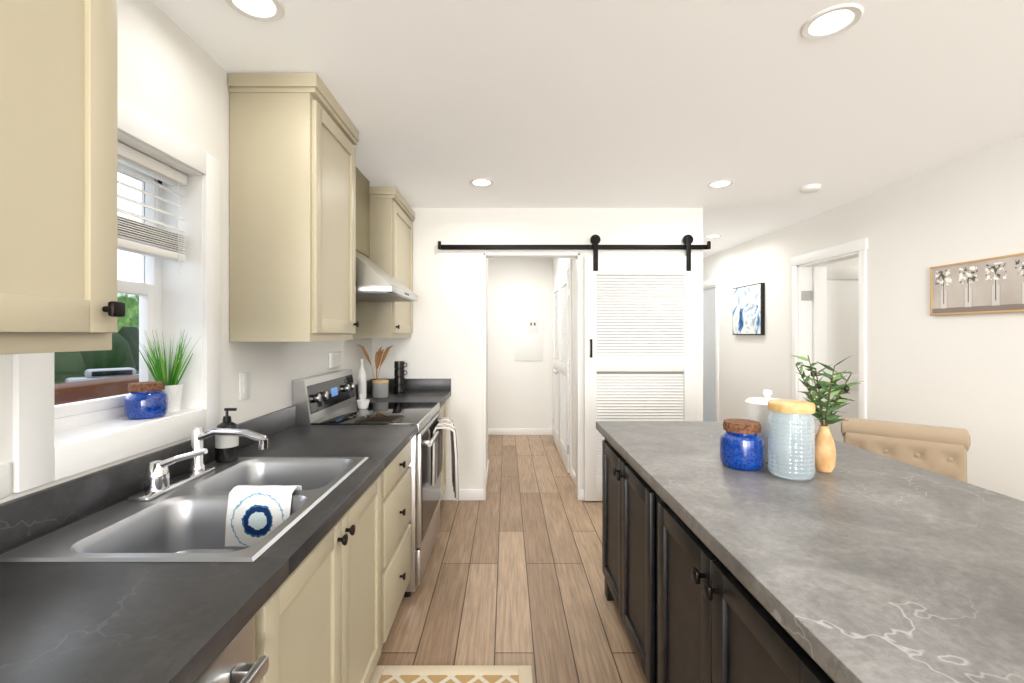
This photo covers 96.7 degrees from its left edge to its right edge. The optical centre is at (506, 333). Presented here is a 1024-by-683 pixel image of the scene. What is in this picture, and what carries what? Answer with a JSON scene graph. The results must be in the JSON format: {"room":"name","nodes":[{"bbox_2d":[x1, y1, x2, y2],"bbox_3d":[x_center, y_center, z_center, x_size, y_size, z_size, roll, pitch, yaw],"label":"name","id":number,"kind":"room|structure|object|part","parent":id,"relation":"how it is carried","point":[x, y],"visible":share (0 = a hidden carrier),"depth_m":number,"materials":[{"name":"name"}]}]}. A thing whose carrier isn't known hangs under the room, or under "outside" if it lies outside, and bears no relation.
{"room":"kitchen","nodes":[
{"label":"kitchen","id":0,"kind":"room"},
{"bbox_2d":[0,0,371,503],"bbox_3d":[-1.220,0.170,-0.600,0.200,2.440,8.800,0,0,0],"label":"wall","id":1,"kind":"structure","parent":0,"point":[172,76],"depth_m":1.68,"materials":[{"name":"white paint"}]},
{"bbox_2d":[0,463,8,498],"bbox_3d":[-1.115,0.327,0.961,0.008,0.075,0.120,0,0,0],"label":"electrical outlet plate","id":2,"kind":"object","parent":1,"relation":"attached to","point":[4,468],"depth_m":1.01,"materials":[{"name":"white plastic"}]},
{"bbox_2d":[0,0,124,354],"bbox_3d":[-0.945,-0.506,0.650,0.345,1.079,0.530,0,0,0],"label":"upper cabinet","id":3,"kind":"object","parent":1,"relation":"attached to","point":[58,58],"depth_m":0.80,"materials":[{"name":"beige wood"}]},
{"bbox_2d":[54,162,161,431],"bbox_3d":[-1.288,-0.153,1.395,0.054,0.864,0.564,0,0,0],"label":"window","id":4,"kind":"structure","parent":1,"relation":"in","point":[148,289],"depth_m":1.60,"materials":[{"name":"white"}]},
{"bbox_2d":[12,99,219,492],"bbox_3d":[-1.187,-0.152,1.396,0.166,1.028,0.728,0,0,0],"label":"trim","id":5,"kind":"structure","parent":1,"relation":"attached to","point":[42,453],"depth_m":1.55,"materials":[{"name":"white"}]},
{"bbox_2d":[124,381,167,419],"bbox_3d":[-1.185,0.218,1.500,0.114,0.112,0.114,0,0,0],"label":"jar","id":6,"kind":"object","parent":5,"relation":"on","point":[145,400],"depth_m":1.46,"materials":[{"name":"ceramic"}]},
{"bbox_2d":[131,329,199,412],"bbox_3d":[-1.189,0.128,1.604,0.225,0.292,0.172,0,0,0],"label":"potted plant","id":7,"kind":"object","parent":5,"relation":"on","point":[173,387],"depth_m":1.59,"materials":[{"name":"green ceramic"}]},
{"bbox_2d":[117,141,186,274],"bbox_3d":[-1.193,-0.395,1.395,0.063,0.369,0.540,0,0,0],"label":"window blind slats","id":8,"kind":"structure","parent":1,"relation":"attached to","point":[138,237],"depth_m":1.50,"materials":[{"name":"white plastic"}]},
{"bbox_2d":[0,379,375,546],"bbox_3d":[-1.107,0.425,1.298,0.020,0.100,4.996,0,0,0],"label":"backsplash","id":9,"kind":"structure","parent":1,"relation":"attached to","point":[21,517],"depth_m":1.16,"materials":[{"name":"black stone"}]},
{"bbox_2d":[239,372,249,399],"bbox_3d":[-1.115,0.223,1.941,0.008,0.115,0.070,0,0,0],"label":"electrical outlet plate","id":10,"kind":"object","parent":1,"relation":"attached to","point":[244,385],"depth_m":1.93,"materials":[{"name":"white plastic"}]},
{"bbox_2d":[228,73,359,341],"bbox_3d":[-0.945,-0.506,2.090,0.345,1.079,0.510,0,0,0],"label":"upper cabinet","id":11,"kind":"object","parent":1,"relation":"attached to","point":[311,211],"depth_m":1.84,"materials":[{"name":"beige wood"}]},
{"bbox_2d":[329,352,341,368],"bbox_3d":[-1.107,0.170,2.950,0.022,0.100,0.180,0,0,0],"label":"electrical outlet plate","id":12,"kind":"object","parent":1,"relation":"attached to","point":[335,359],"visible":1,"depth_m":2.92,"materials":[{"name":"white plastic"}]},
{"bbox_2d":[356,251,417,301],"bbox_3d":[-0.858,-0.368,2.745,0.518,0.304,0.716,0,0,0],"label":"range hood","id":13,"kind":"object","parent":1,"relation":"attached to","point":[375,282],"visible":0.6,"depth_m":2.49,"materials":[{"name":"silver metal"}]},
{"bbox_2d":[360,184,414,337],"bbox_3d":[-0.945,-0.488,3.466,0.345,1.043,0.662,0,0,0],"label":"upper cabinet","id":14,"kind":"object","parent":1,"relation":"attached to","point":[386,219],"depth_m":3.13,"materials":[{"name":"beige wood"}]},
{"bbox_2d":[357,344,392,379],"bbox_3d":[-0.981,0.276,3.503,0.257,0.396,0.232,0,0,0],"label":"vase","id":15,"kind":"object","parent":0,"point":[378,356],"visible":0.67,"depth_m":3.46,"materials":[{"name":"brown"}]},
{"bbox_2d":[486,258,489,468],"bbox_3d":[-0.655,0.170,4.310,0.930,2.440,0.780,0,0,0],"label":"wall","id":16,"kind":"structure","parent":0,"point":[487,259],"depth_m":4.61,"materials":[{"name":"white paint"}]},
{"bbox_2d":[377,435,646,682],"bbox_3d":[1.890,1.420,1.000,6.420,0.060,12.240,0,0,0],"label":"floor","id":17,"kind":"structure","parent":0,"point":[513,574],"depth_m":2.49,"materials":[{"name":"brown wood"}]},
{"bbox_2d":[200,599,271,682],"bbox_3d":[-0.803,0.968,0.601,0.626,0.843,0.623,0,0,0],"label":"base cabinet","id":18,"kind":"object","parent":17,"relation":"on","point":[249,659],"depth_m":0.84,"materials":[{"name":"beige wood"}]},
{"bbox_2d":[0,613,268,682],"bbox_3d":[-0.753,0.959,0.590,0.627,0.823,0.600,0,0,0],"label":"dishwasher","id":19,"kind":"object","parent":18,"relation":"in","point":[235,664],"depth_m":0.81,"materials":[{"name":"silver metal"}]},
{"bbox_2d":[272,443,410,682],"bbox_3d":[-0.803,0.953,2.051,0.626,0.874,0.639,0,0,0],"label":"base cabinet","id":20,"kind":"object","parent":17,"relation":"on","point":[337,628],"depth_m":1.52,"materials":[{"name":"wood"}]},
{"bbox_2d":[0,425,417,682],"bbox_3d":[-0.788,0.510,0.586,0.656,0.070,3.572,0,0,0],"label":"countertop","id":21,"kind":"structure","parent":20,"relation":"on","point":[60,622],"depth_m":0.81,"materials":[{"name":"black stone"}]},
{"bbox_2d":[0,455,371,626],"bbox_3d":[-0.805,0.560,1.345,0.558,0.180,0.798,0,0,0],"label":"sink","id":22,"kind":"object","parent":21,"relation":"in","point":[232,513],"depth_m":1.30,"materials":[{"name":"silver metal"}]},
{"bbox_2d":[124,427,275,498],"bbox_3d":[-0.917,0.391,1.419,0.290,0.158,0.300,0,0,0],"label":"faucet","id":23,"kind":"object","parent":21,"relation":"on","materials":[{"name":"silver metal"}]},
{"bbox_2d":[215,408,238,462],"bbox_3d":[-1.034,0.372,1.685,0.075,0.193,0.075,0,0,0],"label":"soap dispenser","id":24,"kind":"object","parent":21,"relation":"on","point":[226,448],"visible":0.94,"depth_m":1.66,"materials":[{"name":"black plastic"}]},
{"bbox_2d":[292,369,458,596],"bbox_3d":[-0.701,0.816,2.745,0.831,1.148,0.736,0,0,0],"label":"range","id":25,"kind":"object","parent":17,"relation":"on","point":[328,398],"visible":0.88,"depth_m":2.57,"materials":[{"name":"silver metal"}]},
{"bbox_2d":[356,394,369,408],"bbox_3d":[-0.900,0.421,2.860,0.080,0.092,0.080,0,0,0],"label":"mortar","id":26,"kind":"object","parent":25,"relation":"on","point":[362,403],"visible":1,"depth_m":2.84,"materials":[{"name":"white ceramic"}]},
{"bbox_2d":[432,416,458,500],"bbox_3d":[-0.363,0.775,2.886,0.155,0.444,0.347,0,0,0],"label":"towel","id":27,"kind":"object","parent":25,"relation":"hanging from","point":[438,424],"depth_m":2.78,"materials":[{"name":"white fabric"}]},
{"bbox_2d":[440,403,445,501],"bbox_3d":[-0.803,0.953,3.458,0.626,0.874,0.678,0,0,0],"label":"base cabinet","id":28,"kind":"object","parent":17,"relation":"on","point":[443,409],"depth_m":3.63,"materials":[{"name":"wood"}]},
{"bbox_2d":[356,391,450,410],"bbox_3d":[-0.788,0.495,3.457,0.656,0.040,0.680,0,0,0],"label":"countertop","id":29,"kind":"structure","parent":28,"relation":"on","point":[440,397],"depth_m":3.39,"materials":[{"name":"black stone"}]},
{"bbox_2d":[358,359,365,398],"bbox_3d":[-1.045,0.329,3.300,0.060,0.290,0.060,0,0,0],"label":"bottle","id":30,"kind":"object","parent":29,"relation":"on","point":[362,382],"visible":0.9,"depth_m":3.28,"materials":[{"name":"white ceramic"}]},
{"bbox_2d":[372,379,388,397],"bbox_3d":[-0.940,0.411,3.400,0.120,0.126,0.120,0,0,0],"label":"jar","id":31,"kind":"object","parent":29,"relation":"on","point":[379,388],"visible":1,"depth_m":3.35,"materials":[{"name":"grey ceramic"}]},
{"bbox_2d":[393,361,406,393],"bbox_3d":[-0.844,0.347,3.620,0.113,0.253,0.100,0,0,0],"label":"rack","id":32,"kind":"object","parent":29,"relation":"on","point":[399,377],"visible":1,"depth_m":3.59,"materials":[{"name":"black"}]},
{"bbox_2d":[370,665,532,682],"bbox_3d":[-0.228,1.384,1.420,0.665,0.010,0.950,0,0,0],"label":"kitchen rug","id":33,"kind":"object","parent":17,"relation":"on","point":[452,674],"visible":0.83,"depth_m":1.84,"materials":[{"name":"beige fabric"}]},
{"bbox_2d":[597,429,839,682],"bbox_3d":[0.953,0.955,0.797,0.955,0.872,3.315,0,0,0],"label":"kitchen island","id":34,"kind":"object","parent":17,"relation":"on","point":[686,617],"depth_m":1.36,"materials":[{"name":"black wood"}]},
{"bbox_2d":[596,421,1023,682],"bbox_3d":[0.978,0.495,0.785,0.985,0.042,3.370,0,0,0],"label":"island countertop","id":35,"kind":"structure","parent":34,"relation":"on","point":[887,569],"depth_m":1.00,"materials":[{"name":"grey stone"}]},
{"bbox_2d":[720,419,764,470],"bbox_3d":[0.846,0.395,1.635,0.144,0.158,0.144,0,0,0],"label":"jar","id":36,"kind":"object","parent":35,"relation":"on","point":[742,445],"visible":1,"depth_m":1.58,"materials":[{"name":"ceramic"}]},
{"bbox_2d":[745,390,776,461],"bbox_3d":[0.995,0.344,1.735,0.152,0.261,0.152,0,0,0],"label":"canister","id":37,"kind":"object","parent":35,"relation":"on","point":[756,408],"visible":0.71,"depth_m":1.69,"materials":[{"name":"ceramic"}]},
{"bbox_2d":[768,399,814,480],"bbox_3d":[0.954,0.351,1.525,0.136,0.245,0.136,0,0,0],"label":"jar","id":38,"kind":"object","parent":35,"relation":"on","point":[791,439],"visible":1,"depth_m":1.47,"materials":[{"name":"white"}]},
{"bbox_2d":[791,355,862,472],"bbox_3d":[1.095,0.265,1.564,0.261,0.418,0.251,0,0,0],"label":"vase","id":39,"kind":"object","parent":35,"relation":"on","point":[825,455],"visible":0.98,"depth_m":1.55,"materials":[{"name":"green plant"}]},
{"bbox_2d":[841,417,970,482],"bbox_3d":[1.916,0.929,2.207,0.506,0.926,0.562,0,0,41],"label":"tufted chair","id":40,"kind":"object","parent":17,"relation":"on","point":[940,450],"visible":0.33,"depth_m":2.29,"materials":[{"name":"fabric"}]},
{"bbox_2d":[490,258,549,427],"bbox_3d":[-0.250,0.170,6.310,1.740,2.440,0.120,0,0,0],"label":"wall","id":41,"kind":"structure","parent":0,"point":[519,394],"depth_m":6.25,"materials":[{"name":"white paint"}]},
{"bbox_2d":[488,428,552,435],"bbox_3d":[-0.240,1.345,6.244,1.760,0.090,0.012,0,0,0],"label":"baseboard","id":42,"kind":"structure","parent":41,"relation":"attached to","point":[491,431],"depth_m":6.24,"materials":[{"name":"white"}]},
{"bbox_2d":[515,291,542,360],"bbox_3d":[0.308,-0.105,6.237,0.384,0.950,0.024,0,0,0],"label":"electrical panel","id":43,"kind":"object","parent":41,"relation":"attached to","point":[528,325],"visible":1,"depth_m":6.23,"materials":[{"name":"white plastic"}]},
{"bbox_2d":[372,208,702,499],"bbox_3d":[0.262,0.170,3.860,2.763,2.440,0.120,0,0,0],"label":"wall","id":44,"kind":"structure","parent":0,"point":[445,341],"depth_m":3.80,"materials":[{"name":"white paint"}]},
{"bbox_2d":[377,379,450,390],"bbox_3d":[-0.778,0.425,3.787,0.636,0.100,0.020,0,0,0],"label":"backsplash","id":45,"kind":"structure","parent":44,"relation":"attached to","point":[412,384],"depth_m":3.78,"materials":[{"name":"black stone"}]},
{"bbox_2d":[482,460,488,499],"bbox_3d":[-0.184,1.345,4.239,0.012,0.090,0.902,0,0,0],"label":"baseboard","id":46,"kind":"structure","parent":44,"relation":"attached to","point":[487,470],"depth_m":4.32,"materials":[{"name":"white"}]},
{"bbox_2d":[483,253,579,499],"bbox_3d":[0.213,0.360,3.860,0.805,2.060,0.132,0,0,0],"label":"trim","id":47,"kind":"structure","parent":44,"relation":"attached to","point":[485,255],"depth_m":3.79,"materials":[{"name":"white wood"}]},
{"bbox_2d":[438,234,710,500],"bbox_3d":[0.559,0.281,3.753,2.242,2.195,0.088,0,0,0],"label":"door","id":48,"kind":"structure","parent":44,"relation":"in","point":[640,338],"depth_m":3.76,"materials":[{"name":"white wood"}]},
{"bbox_3d":[1.110,0.369,3.763,0.930,2.018,0.035,0,0,0],"label":"door","id":49,"kind":"part","parent":48,"relation":"part of","materials":[{"name":"white wood"}]},
{"bbox_2d":[580,489,583,499],"bbox_3d":[1.128,1.345,3.795,1.025,0.090,0.015,0,0,0],"label":"baseboard","id":50,"kind":"structure","parent":44,"relation":"attached to","point":[581,490],"depth_m":3.79,"materials":[{"name":"white"}]},
{"bbox_2d":[550,258,575,474],"bbox_3d":[0.700,0.170,5.145,0.120,2.440,2.450,0,0,0],"label":"wall","id":51,"kind":"structure","parent":0,"point":[556,264],"depth_m":4.40,"materials":[{"name":"white paint"}]},
{"bbox_2d":[553,259,571,475],"bbox_3d":[0.595,0.333,5.200,0.088,2.115,1.548,0,0,0],"label":"closet doors","id":52,"kind":"structure","parent":51,"relation":"in","point":[562,359],"depth_m":4.94,"materials":[{"name":"white wood"}]},
{"bbox_2d":[571,467,575,486],"bbox_3d":[0.634,1.345,4.180,0.012,0.090,0.520,0,0,0],"label":"baseboard","id":53,"kind":"structure","parent":51,"relation":"attached to","point":[573,476],"depth_m":4.25,"materials":[{"name":"white"}]},
{"bbox_2d":[151,0,1023,257],"bbox_3d":[1.890,-1.080,1.000,6.420,0.060,12.240,0,0,0],"label":"ceiling","id":54,"kind":"structure","parent":0,"point":[767,108],"depth_m":1.98,"materials":[{"name":"white paint"}]},
{"bbox_2d":[224,0,284,21],"bbox_3d":[-0.793,-1.047,1.472,0.173,0.006,0.103,0,0,4],"label":"recessed light","id":55,"kind":"object","parent":54,"relation":"in","point":[258,10],"depth_m":1.47,"materials":[{"name":"white plastic"}]},
{"bbox_2d":[469,178,493,186],"bbox_3d":[-0.170,-1.047,3.147,0.167,0.006,0.171,0,0,4],"label":"recessed light","id":56,"kind":"object","parent":54,"relation":"in","point":[478,182],"depth_m":3.15,"materials":[{"name":"white plastic"}]},
{"bbox_2d":[707,180,733,187],"bbox_3d":[1.494,-1.047,3.178,0.174,0.006,0.156,0,0,4],"label":"recessed light","id":57,"kind":"object","parent":54,"relation":"in","point":[719,183],"depth_m":3.18,"materials":[{"name":"white plastic"}]},
{"bbox_2d":[799,184,820,193],"bbox_3d":[2.170,-1.031,3.250,0.132,0.036,0.132,0,0,0],"label":"smoke detector","id":58,"kind":"object","parent":54,"relation":"attached to","point":[809,188],"visible":1,"depth_m":3.21,"materials":[{"name":"white plastic"}]},
{"bbox_2d":[800,3,863,39],"bbox_3d":[1.089,-1.047,1.528,0.172,0.006,0.177,0,0,4],"label":"recessed light","id":59,"kind":"object","parent":54,"relation":"in","point":[831,21],"depth_m":1.53,"materials":[{"name":"white plastic"}]},
{"bbox_2d":[703,288,714,420],"bbox_3d":[3.780,0.170,7.070,1.840,2.440,0.100,0,0,0],"label":"wall","id":60,"kind":"structure","parent":0,"point":[709,355],"depth_m":7.02,"materials":[{"name":"white paint"}]},
{"bbox_2d":[815,257,857,266],"bbox_3d":[3.980,0.170,4.950,2.240,2.440,0.100,0,0,0],"label":"wall","id":61,"kind":"structure","parent":0,"point":[854,261],"depth_m":4.90,"materials":[{"name":"white paint"}]},
{"bbox_2d":[703,135,1023,500],"bbox_3d":[2.800,0.170,1.010,0.120,2.440,12.020,0,0,0],"label":"wall","id":62,"kind":"structure","parent":0,"point":[962,371],"depth_m":3.00,"materials":[{"name":"white paint"}]},
{"bbox_2d":[703,277,718,420],"bbox_3d":[2.791,0.333,6.309,0.142,2.115,0.908,0,0,0],"label":"trim","id":63,"kind":"structure","parent":62,"relation":"attached to","point":[713,283],"depth_m":5.90,"materials":[{"name":"white wood"}]},
{"bbox_2d":[733,283,764,334],"bbox_3d":[2.718,-0.263,5.125,0.040,0.555,0.610,0,0,0],"label":"picture","id":64,"kind":"object","parent":62,"relation":"attached to","point":[748,309],"visible":1,"depth_m":5.05,"materials":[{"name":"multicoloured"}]},
{"bbox_2d":[801,266,857,442],"bbox_3d":[3.182,0.380,4.219,0.848,2.000,0.053,0,0,3],"label":"door","id":65,"kind":"structure","parent":62,"relation":"in","point":[832,295],"depth_m":4.22,"materials":[{"name":"white wood"}]},
{"bbox_2d":[791,238,867,418],"bbox_3d":[2.791,0.333,3.899,0.142,2.115,0.908,0,0,0],"label":"trim","id":66,"kind":"structure","parent":62,"relation":"attached to","point":[801,265],"depth_m":4.14,"materials":[{"name":"white wood"}]},
{"bbox_2d":[930,253,1023,315],"bbox_3d":[2.726,-0.270,2.422,0.024,0.310,0.985,0,0,0],"label":"picture frame","id":67,"kind":"object","parent":62,"relation":"attached to","point":[989,285],"visible":0.92,"depth_m":2.61,"materials":[{"name":"brown wood"}]},
{"label":"outside","id":68,"kind":"structure","parent":0,"visible":0},
{"bbox_2d":[54,370,138,383],"bbox_3d":[-26.000,3.900,30.000,58.732,0.180,80.000,0,0,0],"label":"ground","id":69,"kind":"structure","parent":68,"point":[137,372],"depth_m":36.97,"materials":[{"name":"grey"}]},
{"bbox_2d":[54,375,138,404],"bbox_3d":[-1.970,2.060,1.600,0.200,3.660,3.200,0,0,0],"label":"rail","id":70,"kind":"object","parent":69,"relation":"on","point":[88,385],"depth_m":2.08,"materials":[{"name":"brown wood"}]},
{"bbox_2d":[54,327,138,381],"bbox_3d":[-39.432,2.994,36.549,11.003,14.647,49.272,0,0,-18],"label":"hedge","id":71,"kind":"object","parent":69,"relation":"on","point":[96,361],"depth_m":41.33,"materials":[{"name":"green plant"}]},
{"bbox_2d":[65,367,138,382],"bbox_3d":[-27.000,3.090,31.000,1.893,1.420,4.300,0,0,42],"label":"car","id":72,"kind":"object","parent":69,"relation":"on","point":[101,372],"depth_m":30.27,"materials":[{"name":"grey metal"}]},
{"bbox_2d":[117,172,140,331],"bbox_3d":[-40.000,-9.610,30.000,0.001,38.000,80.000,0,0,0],"label":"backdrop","id":73,"kind":"structure","parent":68,"point":[135,277],"depth_m":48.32,"materials":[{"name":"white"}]}
]}

